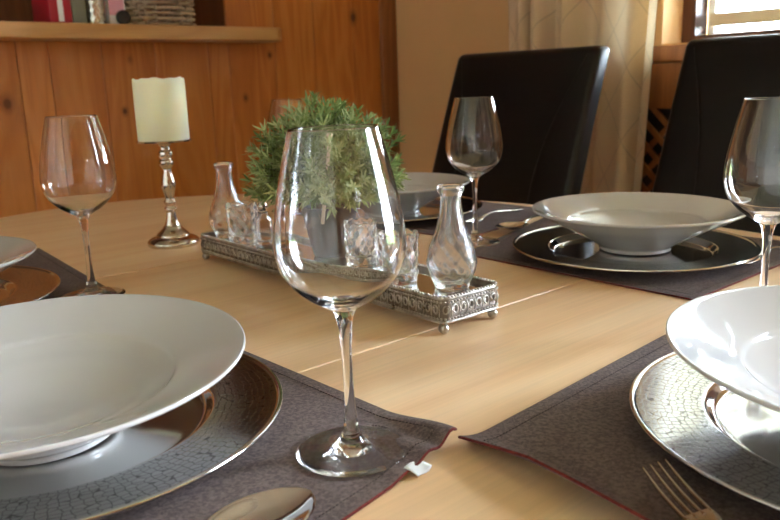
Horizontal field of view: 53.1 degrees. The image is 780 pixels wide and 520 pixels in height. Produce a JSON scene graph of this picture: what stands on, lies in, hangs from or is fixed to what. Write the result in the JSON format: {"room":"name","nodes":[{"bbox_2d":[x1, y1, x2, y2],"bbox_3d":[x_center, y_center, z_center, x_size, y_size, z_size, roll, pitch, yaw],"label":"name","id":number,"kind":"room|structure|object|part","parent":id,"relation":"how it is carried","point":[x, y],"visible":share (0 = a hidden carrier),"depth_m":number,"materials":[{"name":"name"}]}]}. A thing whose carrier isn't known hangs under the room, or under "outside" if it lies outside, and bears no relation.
{"room":"dining room","nodes":[
{"label":"dining room","id":0,"kind":"room"},
{"bbox_2d":[0,0,224,25],"bbox_3d":[-1.809,-1.086,1.529,3.090,1.350,0.358,-13,17,-40],"label":"wall niche","id":1,"kind":"object","parent":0,"point":[208,12],"depth_m":2.52,"materials":[{"name":"brown wood"}]},
{"bbox_2d":[0,0,381,217],"bbox_3d":[-1.429,-0.581,1.735,3.854,2.450,0.030,-13,17,-40],"label":"wall","id":2,"kind":"structure","parent":0,"point":[331,48],"depth_m":2.48,"materials":[{"name":"brown wood"}]},
{"bbox_2d":[0,10,281,42],"bbox_3d":[-1.682,-0.504,1.643,3.225,0.081,0.450,-13,17,-40],"label":"wall shelf","id":3,"kind":"object","parent":2,"relation":"attached to","point":[9,30],"depth_m":2.20,"materials":[{"name":"brown wood"}]},
{"bbox_2d":[31,0,72,22],"bbox_3d":[-0.922,-0.758,2.102,0.060,0.240,0.131,-13,17,-40],"label":"book","id":4,"kind":"object","parent":3,"relation":"on","point":[43,10],"visible":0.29,"depth_m":2.08,"materials":[{"name":"red paper"}]},
{"bbox_2d":[70,0,86,22],"bbox_3d":[-0.883,-0.748,2.140,0.040,0.200,0.120,-13,17,-40],"label":"book","id":5,"kind":"object","parent":3,"relation":"on","point":[78,8],"visible":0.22,"depth_m":2.11,"materials":[{"name":"grey paper"}]},
{"bbox_2d":[85,0,107,23],"bbox_3d":[-0.828,-0.744,2.164,0.068,0.178,0.068,-13,17,-40],"label":"book","id":6,"kind":"object","parent":3,"relation":"on","point":[95,9],"visible":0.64,"depth_m":2.15,"materials":[{"name":"beige paper"}]},
{"bbox_2d":[105,0,124,23],"bbox_3d":[-0.786,-0.743,2.215,0.050,0.150,0.042,-13,17,-40],"label":"book","id":7,"kind":"object","parent":3,"relation":"on","point":[112,6],"visible":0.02,"depth_m":2.20,"materials":[{"name":"pink paper"}]},
{"bbox_3d":[-0.753,-0.684,2.203,0.040,0.040,0.016,-13,17,-40],"label":"round knob","id":8,"kind":"part","parent":3,"relation":"part of","materials":[{"name":"black"}]},
{"bbox_2d":[124,0,195,25],"bbox_3d":[-0.708,-0.785,2.334,0.223,0.175,0.162,-13,17,-40],"label":"wicker basket","id":9,"kind":"object","parent":3,"relation":"on","point":[184,15],"visible":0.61,"depth_m":2.29,"materials":[{"name":"brown wicker"}]},
{"bbox_2d":[378,0,400,171],"bbox_3d":[-0.009,-0.904,2.939,0.075,2.450,0.020,-13,17,-40],"label":"trim","id":10,"kind":"structure","parent":2,"relation":"attached to","point":[386,9],"depth_m":2.97,"materials":[{"name":"brown wood"}]},
{"bbox_2d":[396,0,708,172],"bbox_3d":[1.361,-0.672,1.715,0.300,2.450,4.700,-13,17,-40],"label":"wall","id":11,"kind":"structure","parent":0,"point":[432,35],"depth_m":2.84,"materials":[{"name":"paint"}]},
{"bbox_2d":[508,0,657,193],"bbox_3d":[0.922,-0.629,1.871,0.163,2.297,2.100,-13,17,-40],"label":"curtain","id":12,"kind":"object","parent":11,"relation":"hanging from","point":[614,163],"visible":0.2,"depth_m":2.19,"materials":[{"name":"beige fabric"}]},
{"bbox_2d":[681,0,779,42],"bbox_3d":[1.104,-1.129,1.901,0.100,1.125,0.725,-13,17,-40],"label":"window","id":13,"kind":"structure","parent":11,"relation":"in","point":[696,13],"depth_m":2.21,"materials":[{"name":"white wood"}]},
{"bbox_3d":[1.131,-1.126,1.926,0.030,1.062,0.644,-13,17,-40],"label":"sash","id":14,"kind":"part","parent":13,"relation":"part of","materials":[{"name":"white paint"}]},
{"bbox_3d":[1.124,-0.644,2.015,0.014,0.036,0.609,-13,17,-40],"label":"rail","id":15,"kind":"part","parent":13,"relation":"part of","materials":[{"name":"beige paint"}]},
{"bbox_3d":[-0.013,0.915,0.702,4.200,0.100,4.800,-13,17,-40],"label":"floor","id":16,"kind":"structure","parent":0,"visible":0},
{"bbox_2d":[0,194,779,519],"bbox_3d":[-0.049,0.386,1.113,1.250,0.750,1.940,-13,17,-40],"label":"dining table","id":17,"kind":"object","parent":16,"relation":"on","point":[550,331],"visible":0.27,"depth_m":0.76,"materials":[{"name":"brown wood"}]},
{"bbox_2d":[15,248,103,299],"bbox_3d":[-0.545,0.042,0.998,0.296,0.003,0.481,-11,16,-36],"label":"placemat","id":18,"kind":"object","parent":17,"relation":"on","point":[72,279],"visible":0.32,"depth_m":1.10,"materials":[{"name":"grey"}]},
{"bbox_2d":[0,265,60,305],"bbox_3d":[-0.565,0.052,0.914,0.334,0.016,0.334,-3,13,-3],"label":"charger plate","id":19,"kind":"object","parent":18,"relation":"on","point":[18,284],"visible":0.91,"depth_m":0.97,"materials":[{"name":"silver metal"}]},
{"bbox_2d":[0,236,36,271],"bbox_3d":[-0.566,0.028,0.909,0.290,0.058,0.290,-10,15,-31],"label":"plate","id":20,"kind":"object","parent":19,"relation":"on","point":[13,250],"visible":1,"depth_m":0.97,"materials":[{"name":"grey ceramic"}]},
{"bbox_2d":[39,115,125,297],"bbox_3d":[-0.369,-0.062,0.934,0.085,0.218,0.085,-4,13,-9],"label":"wine glass","id":21,"kind":"object","parent":18,"relation":"on","point":[77,172],"visible":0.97,"depth_m":0.89,"materials":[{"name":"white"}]},
{"bbox_2d":[39,115,116,216],"bbox_3d":[-0.370,-0.111,0.923,0.085,0.118,0.085,-4,13,-9],"label":"bowl","id":22,"kind":"object","parent":21,"relation":"on","point":[77,172],"depth_m":0.89,"materials":[{"name":"clear glass"}]},
{"bbox_3d":[-0.367,-0.011,0.946,0.015,0.088,0.015,-4,13,-9],"label":"stem","id":23,"kind":"part","parent":21,"relation":"part of","materials":[{"name":"clear glass"}]},
{"bbox_2d":[135,138,199,248],"bbox_3d":[-0.356,-0.108,1.257,0.087,0.170,0.087,-13,17,-40],"label":"candlestick","id":24,"kind":"object","parent":17,"relation":"on","point":[172,235],"visible":0.97,"depth_m":1.25,"materials":[{"name":"silver metal"}]},
{"bbox_2d":[132,76,189,141],"bbox_3d":[-0.360,-0.237,1.228,0.080,0.098,0.080,-13,17,-40],"label":"pillar candle","id":25,"kind":"object","parent":24,"relation":"on","point":[160,105],"visible":0.99,"depth_m":1.20,"materials":[{"name":"beige wax"}]},
{"bbox_3d":[-0.359,-0.188,1.239,0.087,0.006,0.087,-13,17,-40],"label":"drip plate","id":26,"kind":"part","parent":24,"relation":"part of","materials":[{"name":"silver metal"}]},
{"bbox_3d":[-0.356,-0.120,1.254,0.025,0.134,0.025,-13,17,-40],"label":"stem","id":27,"kind":"part","parent":24,"relation":"part of","materials":[{"name":"silver metal"}]},
{"bbox_2d":[97,351,456,519],"bbox_3d":[-0.185,0.116,0.599,0.466,0.013,0.306,10,17,42],"label":"placemat","id":28,"kind":"object","parent":17,"relation":"on","point":[309,406],"visible":0.37,"depth_m":0.51,"materials":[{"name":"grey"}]},
{"bbox_2d":[0,353,282,519],"bbox_3d":[-0.246,0.119,0.571,0.334,0.016,0.334,-13,17,-40],"label":"charger plate","id":29,"kind":"object","parent":28,"relation":"on","point":[160,456],"visible":0.48,"depth_m":0.51,"materials":[{"name":"silver metal"}]},
{"bbox_2d":[0,294,245,465],"bbox_3d":[-0.247,0.094,0.552,0.290,0.066,0.289,6,15,31],"label":"plate","id":30,"kind":"object","parent":29,"relation":"on","point":[76,372],"visible":1,"depth_m":0.60,"materials":[{"name":"grey ceramic"}]},
{"bbox_2d":[208,487,315,519],"bbox_3d":[-0.128,0.160,0.388,0.222,0.011,0.049,-14,17,-42],"label":"spoon","id":31,"kind":"object","parent":28,"relation":"on","point":[285,503],"visible":1,"depth_m":0.45,"materials":[{"name":"silver metal"}]},
{"bbox_2d":[273,124,405,476],"bbox_3d":[-0.031,0.024,0.508,0.085,0.218,0.085,5,14,27],"label":"wine glass","id":32,"kind":"object","parent":28,"relation":"on","point":[339,231],"visible":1,"depth_m":0.47,"materials":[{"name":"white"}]},
{"bbox_2d":[273,124,405,312],"bbox_3d":[-0.033,-0.025,0.497,0.085,0.118,0.085,-14,17,-40],"label":"bowl","id":33,"kind":"object","parent":32,"relation":"on","point":[339,231],"depth_m":0.46,"materials":[{"name":"clear glass"}]},
{"bbox_3d":[-0.028,0.075,0.519,0.015,0.088,0.015,-14,17,-40],"label":"stem","id":34,"kind":"part","parent":32,"relation":"part of","materials":[{"name":"clear glass"}]},
{"bbox_2d":[200,231,498,333],"bbox_3d":[-0.083,0.011,0.986,0.090,0.040,0.520,-13,17,-39],"label":"tray","id":35,"kind":"object","parent":17,"relation":"on","point":[421,299],"visible":0.42,"depth_m":0.82,"materials":[{"name":"silver metal"}]},
{"bbox_2d":[209,162,240,238],"bbox_3d":[-0.238,-0.087,1.131,0.054,0.108,0.052,-3,13,-3],"label":"glass bottle","id":36,"kind":"object","parent":35,"relation":"on","point":[225,191],"visible":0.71,"depth_m":1.11,"materials":[{"name":"clear glass"}]},
{"bbox_2d":[225,200,257,243],"bbox_3d":[-0.207,-0.054,1.097,0.045,0.056,0.045,10,17,41],"label":"glass","id":37,"kind":"object","parent":35,"relation":"on","point":[241,216],"visible":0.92,"depth_m":1.08,"materials":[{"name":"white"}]},
{"bbox_2d":[254,201,272,244],"bbox_3d":[-0.174,-0.051,1.073,0.024,0.060,0.024,-13,17,-40],"label":"vial","id":38,"kind":"object","parent":35,"relation":"on","point":[263,222],"visible":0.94,"depth_m":1.06,"materials":[{"name":"clear glass"}]},
{"bbox_2d":[240,90,410,211],"bbox_3d":[-0.082,-0.108,0.974,0.213,0.208,0.221,-13,17,-40],"label":"potted herb","id":39,"kind":"object","parent":35,"relation":"on","point":[266,181],"visible":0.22,"depth_m":0.93,"materials":[{"name":"green plant"}]},
{"bbox_3d":[-0.083,-0.001,0.983,0.078,0.004,0.508,-13,17,-39],"label":"mirror plate","id":40,"kind":"part","parent":35,"relation":"part of","materials":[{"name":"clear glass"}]},
{"bbox_2d":[392,228,418,285],"bbox_3d":[0.010,-0.004,0.847,0.045,0.056,0.045,6,15,30],"label":"glass","id":41,"kind":"object","parent":35,"relation":"on","point":[408,274],"visible":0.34,"depth_m":0.83,"materials":[{"name":"clear glass"}]},
{"bbox_2d":[426,183,476,290],"bbox_3d":[0.064,-0.025,0.811,0.054,0.108,0.052,8,16,36],"label":"glass bottle","id":42,"kind":"object","parent":35,"relation":"on","point":[451,262],"visible":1,"depth_m":0.80,"materials":[{"name":"clear glass"}]},
{"bbox_2d":[272,201,536,234],"bbox_3d":[0.053,-0.093,1.504,0.343,0.003,0.509,-13,17,-40],"label":"placemat","id":43,"kind":"object","parent":17,"relation":"on","point":[487,225],"visible":0.2,"depth_m":1.40,"materials":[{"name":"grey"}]},
{"bbox_2d":[267,99,303,140],"bbox_3d":[-0.199,-0.207,1.544,0.085,0.218,0.085,-2,13,-1],"label":"wine glass","id":44,"kind":"object","parent":43,"relation":"on","point":[275,108],"visible":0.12,"depth_m":1.50,"materials":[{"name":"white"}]},
{"bbox_2d":[403,196,481,222],"bbox_3d":[0.007,-0.096,1.475,0.334,0.016,0.334,3,14,22],"label":"charger plate","id":45,"kind":"object","parent":43,"relation":"on","point":[430,211],"visible":0.18,"depth_m":1.45,"materials":[{"name":"silver metal"}]},
{"bbox_2d":[398,172,469,214],"bbox_3d":[0.006,-0.120,1.470,0.290,0.058,0.290,-2,13,0],"label":"plate","id":46,"kind":"object","parent":45,"relation":"on","point":[421,190],"visible":0.28,"depth_m":1.50,"materials":[{"name":"grey ceramic"}]},
{"bbox_2d":[465,208,522,222],"bbox_3d":[0.184,-0.082,1.402,0.018,0.011,0.206,8,16,38],"label":"fork","id":47,"kind":"object","parent":43,"relation":"on","point":[480,218],"visible":0.77,"depth_m":1.39,"materials":[{"name":"silver metal"}]},
{"bbox_3d":[0.207,-0.089,1.429,0.016,0.011,0.134,8,16,38],"label":"handle","id":48,"kind":"part","parent":47,"relation":"part of","materials":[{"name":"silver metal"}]},
{"bbox_2d":[446,97,502,246],"bbox_3d":[0.127,-0.134,1.174,0.085,0.218,0.085,-5,13,-14],"label":"wine glass","id":49,"kind":"object","parent":17,"relation":"on","point":[474,141],"visible":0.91,"depth_m":1.13,"materials":[{"name":"clear glass"}]},
{"bbox_3d":[0.129,-0.082,1.185,0.015,0.088,0.015,4,14,23],"label":"stem","id":50,"kind":"part","parent":49,"relation":"part of","materials":[{"name":"clear glass"}]},
{"bbox_2d":[446,97,502,177],"bbox_3d":[0.125,-0.182,1.163,0.085,0.118,0.085,4,14,23],"label":"bowl","id":51,"kind":"object","parent":49,"relation":"on","point":[474,141],"depth_m":1.13,"materials":[{"name":"clear glass"}]},
{"bbox_2d":[458,334,779,519],"bbox_3d":[0.296,0.106,0.556,0.482,0.020,0.348,-13,17,-40],"label":"placemat","id":52,"kind":"object","parent":17,"relation":"on","point":[587,433],"visible":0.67,"depth_m":0.53,"materials":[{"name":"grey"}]},
{"bbox_2d":[642,459,722,519],"bbox_3d":[0.174,0.148,0.368,0.018,0.013,0.206,-4,13,-7],"label":"fork","id":53,"kind":"object","parent":52,"relation":"on","point":[707,513],"visible":1,"depth_m":0.43,"materials":[{"name":"silver metal"}]},
{"bbox_2d":[629,351,779,511],"bbox_3d":[0.333,0.111,0.520,0.334,0.016,0.334,7,16,34],"label":"charger plate","id":54,"kind":"object","parent":52,"relation":"on","point":[728,439],"visible":0.74,"depth_m":0.53,"materials":[{"name":"silver metal"}]},
{"bbox_2d":[665,285,779,412],"bbox_3d":[0.332,0.084,0.511,0.290,0.066,0.289,0,13,7],"label":"plate","id":55,"kind":"object","parent":54,"relation":"on","point":[731,338],"visible":1,"depth_m":0.56,"materials":[{"name":"grey ceramic"}]},
{"bbox_2d":[723,97,779,285],"bbox_3d":[0.362,-0.044,0.745,0.085,0.218,0.085,-10,15,-32],"label":"wine glass","id":56,"kind":"object","parent":52,"relation":"on","point":[751,174],"visible":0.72,"depth_m":0.71,"materials":[{"name":"clear glass"}]},
{"bbox_2d":[723,97,779,224],"bbox_3d":[0.360,-0.092,0.734,0.085,0.118,0.085,-10,15,-32],"label":"bowl","id":57,"kind":"object","parent":56,"relation":"on","point":[751,174],"depth_m":0.71,"materials":[{"name":"clear glass"}]},
{"bbox_3d":[0.364,0.008,0.756,0.015,0.088,0.015,-10,15,-32],"label":"stem","id":58,"kind":"part","parent":56,"relation":"part of","materials":[{"name":"clear glass"}]},
{"bbox_2d":[475,218,779,299],"bbox_3d":[0.320,-0.019,1.139,0.380,0.003,0.469,-13,17,-40],"label":"placemat","id":59,"kind":"object","parent":17,"relation":"on","point":[684,285],"visible":0.41,"depth_m":0.97,"materials":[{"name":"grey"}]},
{"bbox_2d":[495,215,538,229],"bbox_3d":[0.246,-0.070,1.340,0.049,0.011,0.222,8,16,36],"label":"spoon","id":60,"kind":"object","parent":59,"relation":"on","point":[507,225],"visible":0.81,"depth_m":1.30,"materials":[{"name":"silver metal"}]},
{"bbox_2d":[495,221,528,229],"bbox_3d":[0.203,-0.056,1.284,0.049,0.010,0.078,8,16,36],"label":"spoon bowl","id":61,"kind":"object","parent":60,"relation":"on","point":[507,225],"depth_m":1.29,"materials":[{"name":"silver metal"}]},
{"bbox_3d":[0.269,-0.078,1.370,0.022,0.011,0.144,8,16,36],"label":"handle","id":62,"kind":"part","parent":60,"relation":"part of","materials":[{"name":"silver metal"}]},
{"bbox_2d":[512,225,760,272],"bbox_3d":[0.334,-0.016,1.079,0.325,0.016,0.325,-6,13,-16],"label":"charger plate","id":63,"kind":"object","parent":59,"relation":"on","point":[558,245],"visible":0.77,"depth_m":1.05,"materials":[{"name":"silver metal"}]},
{"bbox_2d":[532,192,745,254],"bbox_3d":[0.342,-0.045,1.087,0.285,0.059,0.285,-6,14,-18],"label":"plate","id":64,"kind":"object","parent":63,"relation":"on","point":[624,223],"visible":0.97,"depth_m":1.11,"materials":[{"name":"grey ceramic"}]},
{"bbox_2d":[743,245,779,264],"bbox_3d":[0.508,-0.011,1.045,0.206,0.011,0.018,-13,17,-40],"label":"fork","id":65,"kind":"object","parent":59,"relation":"on","point":[758,258],"visible":0.38,"depth_m":1.01,"materials":[{"name":"silver metal"}]},
{"bbox_3d":[0.535,-0.018,1.068,0.134,0.011,0.016,-13,17,-40],"label":"handle","id":66,"kind":"part","parent":65,"relation":"part of","materials":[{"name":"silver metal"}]},
{"bbox_2d":[432,45,609,204],"bbox_3d":[0.120,0.056,1.834,0.698,1.062,0.456,-13,17,-40],"label":"dining chair","id":67,"kind":"object","parent":16,"relation":"on","point":[546,101],"visible":0.3,"depth_m":1.84,"materials":[{"name":"brown leather"}]},
{"bbox_2d":[641,44,686,191],"bbox_3d":[1.121,0.005,1.890,0.064,1.068,1.700,-13,17,-40],"label":"radiator cover","id":68,"kind":"object","parent":16,"relation":"on","point":[665,73],"visible":0.02,"depth_m":2.17,"materials":[{"name":"brown wood"}]},
{"bbox_3d":[1.141,0.025,1.912,0.010,0.780,1.660,-13,17,-40],"label":"panel","id":69,"kind":"part","parent":68,"relation":"part of","materials":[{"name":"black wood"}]},
{"bbox_3d":[1.125,0.027,1.898,0.054,1.022,1.680,-13,17,-40],"label":"frame","id":70,"kind":"part","parent":68,"relation":"part of","materials":[{"name":"brown wood"}]},
{"bbox_2d":[652,34,779,236],"bbox_3d":[0.548,0.148,1.366,0.698,1.062,0.456,-13,17,-40],"label":"dining chair","id":71,"kind":"object","parent":16,"relation":"on","point":[716,75],"visible":0.27,"depth_m":1.53,"materials":[{"name":"brown leather"}]}
]}

